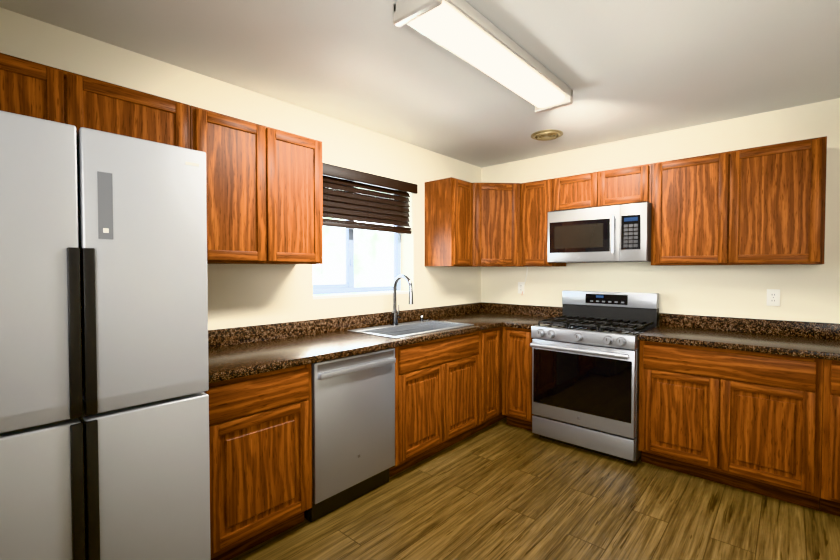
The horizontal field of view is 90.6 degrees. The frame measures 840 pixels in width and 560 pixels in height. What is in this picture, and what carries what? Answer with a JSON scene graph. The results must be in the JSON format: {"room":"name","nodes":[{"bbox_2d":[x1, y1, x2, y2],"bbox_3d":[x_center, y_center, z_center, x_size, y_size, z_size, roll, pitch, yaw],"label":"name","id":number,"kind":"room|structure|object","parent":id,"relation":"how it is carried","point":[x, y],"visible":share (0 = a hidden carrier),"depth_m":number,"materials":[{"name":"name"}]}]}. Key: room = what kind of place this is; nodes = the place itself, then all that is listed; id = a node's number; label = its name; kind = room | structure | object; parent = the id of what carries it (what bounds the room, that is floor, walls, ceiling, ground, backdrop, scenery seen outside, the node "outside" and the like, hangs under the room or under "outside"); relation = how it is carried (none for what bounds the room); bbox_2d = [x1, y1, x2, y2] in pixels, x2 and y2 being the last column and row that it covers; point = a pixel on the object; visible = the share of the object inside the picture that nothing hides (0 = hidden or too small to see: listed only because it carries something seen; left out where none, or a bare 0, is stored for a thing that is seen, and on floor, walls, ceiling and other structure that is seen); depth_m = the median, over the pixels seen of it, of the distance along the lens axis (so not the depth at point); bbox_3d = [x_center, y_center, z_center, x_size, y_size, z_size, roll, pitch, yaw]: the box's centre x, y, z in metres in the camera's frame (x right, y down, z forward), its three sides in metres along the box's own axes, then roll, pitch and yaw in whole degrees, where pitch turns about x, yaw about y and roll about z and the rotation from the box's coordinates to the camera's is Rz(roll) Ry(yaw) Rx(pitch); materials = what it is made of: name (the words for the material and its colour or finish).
{"room":"kitchen","nodes":[
{"label":"kitchen","id":0,"kind":"room"},
{"bbox_2d":[0,7,480,329],"bbox_3d":[-1.091,0.071,2.655,0.220,2.450,5.000,1,2,42],"label":"wall","id":1,"kind":"structure","parent":0,"point":[240,295],"depth_m":2.68,"materials":[{"name":"paint"}]},
{"bbox_2d":[0,53,189,148],"bbox_3d":[-1.518,-0.682,1.747,0.325,0.305,0.925,1,2,42],"label":"upper cabinet","id":2,"kind":"object","parent":1,"relation":"attached to","point":[36,90],"visible":0.54,"depth_m":1.70,"materials":[{"name":"brown wood"}]},
{"bbox_2d":[190,105,322,264],"bbox_3d":[-0.958,-0.471,2.381,0.325,0.755,0.752,1,2,42],"label":"upper cabinet","id":3,"kind":"object","parent":1,"relation":"attached to","point":[264,190],"visible":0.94,"depth_m":2.24,"materials":[{"name":"brown wood"}]},
{"bbox_2d":[313,182,400,294],"bbox_3d":[-0.528,-0.353,3.370,0.058,0.913,1.028,1,2,42],"label":"window","id":4,"kind":"structure","parent":1,"relation":"in","point":[338,288],"depth_m":3.33,"materials":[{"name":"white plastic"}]},
{"bbox_2d":[321,162,417,273],"bbox_3d":[-0.416,-0.439,3.268,0.084,0.782,1.100,1,2,42],"label":"window blind","id":5,"kind":"object","parent":4,"relation":"attached to","point":[370,202],"visible":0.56,"depth_m":3.25,"materials":[{"name":"black wood"}]},
{"bbox_2d":[313,291,408,298],"bbox_3d":[-0.457,0.116,3.317,0.148,0.020,1.028,1,2,42],"label":"window sill","id":6,"kind":"structure","parent":1,"relation":"on","point":[327,296],"depth_m":3.20,"materials":[{"name":"white paint"}]},
{"bbox_2d":[424,177,472,266],"bbox_3d":[0.264,-0.501,3.752,0.325,0.755,0.309,1,2,42],"label":"upper cabinet","id":7,"kind":"object","parent":1,"relation":"attached to","point":[448,222],"visible":1,"depth_m":3.64,"materials":[{"name":"brown wood"}]},
{"bbox_2d":[0,0,839,167],"bbox_3d":[0.596,-1.170,1.124,4.740,0.100,5.440,1,2,42],"label":"ceiling","id":8,"kind":"structure","parent":0,"point":[625,69],"depth_m":2.15,"materials":[{"name":"paint"}]},
{"bbox_2d":[393,0,572,112],"bbox_3d":[0.405,-1.095,2.099,0.235,0.092,1.300,1,2,42],"label":"ceiling light fixture","id":9,"kind":"object","parent":8,"relation":"attached to","point":[464,30],"visible":1,"depth_m":1.91,"materials":[{"name":"white plastic"}]},
{"bbox_2d":[531,129,562,140],"bbox_3d":[1.020,-1.160,3.345,0.250,0.018,0.250,1,2,42],"label":"ceiling vent","id":10,"kind":"object","parent":8,"relation":"in","point":[546,135],"visible":1,"depth_m":3.31,"materials":[{"name":"gold metal"}]},
{"bbox_2d":[230,417,839,559],"bbox_3d":[0.596,1.379,1.181,4.740,0.100,5.440,1,2,42],"label":"floor","id":11,"kind":"structure","parent":0,"point":[502,489],"depth_m":2.29,"materials":[{"name":"wood"}]},
{"bbox_2d":[0,111,210,559],"bbox_3d":[-1.327,0.423,1.540,0.798,1.795,0.746,1,2,42],"label":"refrigerator","id":12,"kind":"object","parent":11,"relation":"on","point":[104,417],"visible":1,"depth_m":1.31,"materials":[{"name":"brushed stainless steel"},{"name":"black plastic"}]},
{"bbox_2d":[204,364,311,559],"bbox_3d":[-0.973,0.869,2.172,0.620,0.875,0.560,1,2,42],"label":"base cabinet","id":13,"kind":"object","parent":11,"relation":"on","point":[260,441],"visible":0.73,"depth_m":1.96,"materials":[{"name":"brown wood"}]},
{"bbox_2d":[304,348,395,521],"bbox_3d":[-0.565,0.863,2.599,0.620,0.868,0.596,1,2,42],"label":"dishwasher","id":14,"kind":"object","parent":11,"relation":"on","point":[353,427],"visible":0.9,"depth_m":2.37,"materials":[{"name":"silver metal"}]},
{"bbox_2d":[389,331,478,476],"bbox_3d":[-0.056,0.846,3.200,0.620,0.875,0.955,1,2,42],"label":"base cabinet","id":15,"kind":"object","parent":11,"relation":"on","point":[436,395],"visible":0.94,"depth_m":2.92,"materials":[{"name":"brown wood"}]},
{"bbox_2d":[208,302,535,382],"bbox_3d":[-0.134,0.339,3.089,0.638,0.141,3.082,1,2,42],"label":"countertop","id":16,"kind":"structure","parent":15,"relation":"on","point":[237,352],"depth_m":2.62,"materials":[{"name":"stone"}]},
{"bbox_2d":[391,274,413,324],"bbox_3d":[-0.129,0.157,3.267,0.228,0.404,0.092,1,2,42],"label":"faucet","id":17,"kind":"object","parent":16,"relation":"on","point":[395,315],"visible":1,"depth_m":3.29,"materials":[{"name":"silver metal"}]},
{"bbox_2d":[348,320,473,337],"bbox_3d":[-0.045,0.462,3.192,0.500,0.200,0.892,1,2,42],"label":"sink","id":18,"kind":"object","parent":16,"relation":"in","point":[405,329],"visible":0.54,"depth_m":3.30,"materials":[{"name":"silver metal"}]},
{"bbox_2d":[471,327,506,434],"bbox_3d":[0.574,0.830,3.908,0.620,0.875,0.932,1,2,42],"label":"base cabinet","id":19,"kind":"object","parent":11,"relation":"on","point":[490,373],"visible":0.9,"depth_m":3.47,"materials":[{"name":"brown wood"}]},
{"bbox_2d":[502,327,533,430],"bbox_3d":[1.023,0.835,3.719,0.310,0.875,0.620,1,2,42],"label":"base cabinet","id":20,"kind":"object","parent":11,"relation":"on","point":[517,380],"visible":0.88,"depth_m":3.50,"materials":[{"name":"brown wood"}]},
{"bbox_2d":[530,290,658,462],"bbox_3d":[1.375,0.694,3.300,0.760,1.175,0.749,1,2,42],"label":"range","id":21,"kind":"object","parent":11,"relation":"on","point":[585,346],"visible":1,"depth_m":3.10,"materials":[{"name":"silver metal"}]},
{"bbox_2d":[638,341,822,510],"bbox_3d":[2.055,0.855,2.800,0.914,0.875,0.620,1,2,42],"label":"base cabinet","id":22,"kind":"object","parent":11,"relation":"on","point":[748,421],"visible":0.98,"depth_m":2.53,"materials":[{"name":"brown wood"}]},
{"bbox_2d":[503,306,839,360],"bbox_3d":[2.009,0.345,2.818,2.918,0.141,0.638,1,2,42],"label":"countertop","id":23,"kind":"structure","parent":22,"relation":"on","point":[818,340],"depth_m":2.77,"materials":[{"name":"stone"}]},
{"bbox_2d":[819,359,839,515],"bbox_3d":[2.739,0.869,2.191,0.914,0.875,0.620,1,2,42],"label":"base cabinet","id":24,"kind":"object","parent":11,"relation":"on","point":[829,502],"visible":0.85,"depth_m":2.25,"materials":[{"name":"brown wood"}]},
{"bbox_2d":[481,98,839,323],"bbox_3d":[2.332,0.061,3.101,4.740,2.450,0.220,1,2,42],"label":"wall","id":25,"kind":"structure","parent":0,"point":[809,293],"depth_m":3.12,"materials":[{"name":"paint"}]},
{"bbox_2d":[450,183,528,266],"bbox_3d":[0.679,-0.507,3.993,0.624,0.755,0.624,1,2,42],"label":"upper cabinet","id":26,"kind":"object","parent":25,"relation":"attached to","point":[496,224],"visible":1,"depth_m":3.76,"materials":[{"name":"brown wood"}]},
{"bbox_2d":[518,282,523,293],"bbox_3d":[1.004,0.078,4.129,0.070,0.114,0.009,1,2,42],"label":"outlet","id":27,"kind":"object","parent":25,"relation":"attached to","point":[520,287],"visible":1,"depth_m":4.13,"materials":[{"name":"white plastic"}]},
{"bbox_2d":[520,178,565,266],"bbox_3d":[1.123,-0.502,3.798,0.309,0.755,0.325,1,2,42],"label":"upper cabinet","id":28,"kind":"object","parent":25,"relation":"attached to","point":[536,202],"visible":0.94,"depth_m":3.69,"materials":[{"name":"brown wood"}]},
{"bbox_2d":[553,163,651,210],"bbox_3d":[1.524,-0.726,3.436,0.760,0.292,0.325,1,2,42],"label":"upper cabinet","id":29,"kind":"object","parent":25,"relation":"attached to","point":[626,185],"visible":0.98,"depth_m":3.28,"materials":[{"name":"brown wood"}]},
{"bbox_2d":[547,202,651,262],"bbox_3d":[1.477,-0.361,3.391,0.760,0.430,0.458,1,2,42],"label":"over-the-range microwave","id":30,"kind":"object","parent":29,"relation":"attached to","point":[612,233],"visible":1,"depth_m":3.22,"materials":[{"name":"grey metal"}]},
{"bbox_2d":[651,136,826,265],"bbox_3d":[2.155,-0.482,2.879,0.925,0.755,0.325,1,2,42],"label":"upper cabinet","id":31,"kind":"object","parent":25,"relation":"attached to","point":[763,205],"visible":1,"depth_m":2.71,"materials":[{"name":"brown wood"}]},
{"bbox_2d":[767,289,779,305],"bbox_3d":[2.430,0.121,2.859,0.070,0.114,0.009,1,2,42],"label":"electrical outlet plate","id":32,"kind":"object","parent":25,"relation":"attached to","point":[773,297],"visible":1,"depth_m":2.86,"materials":[{"name":"white plastic"}]},
{"label":"outside","id":33,"kind":"structure","parent":0,"visible":0},
{"bbox_2d":[313,187,393,294],"bbox_3d":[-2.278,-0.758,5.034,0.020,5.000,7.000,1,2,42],"label":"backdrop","id":34,"kind":"structure","parent":33,"point":[383,257],"depth_m":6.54,"materials":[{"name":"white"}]}
]}

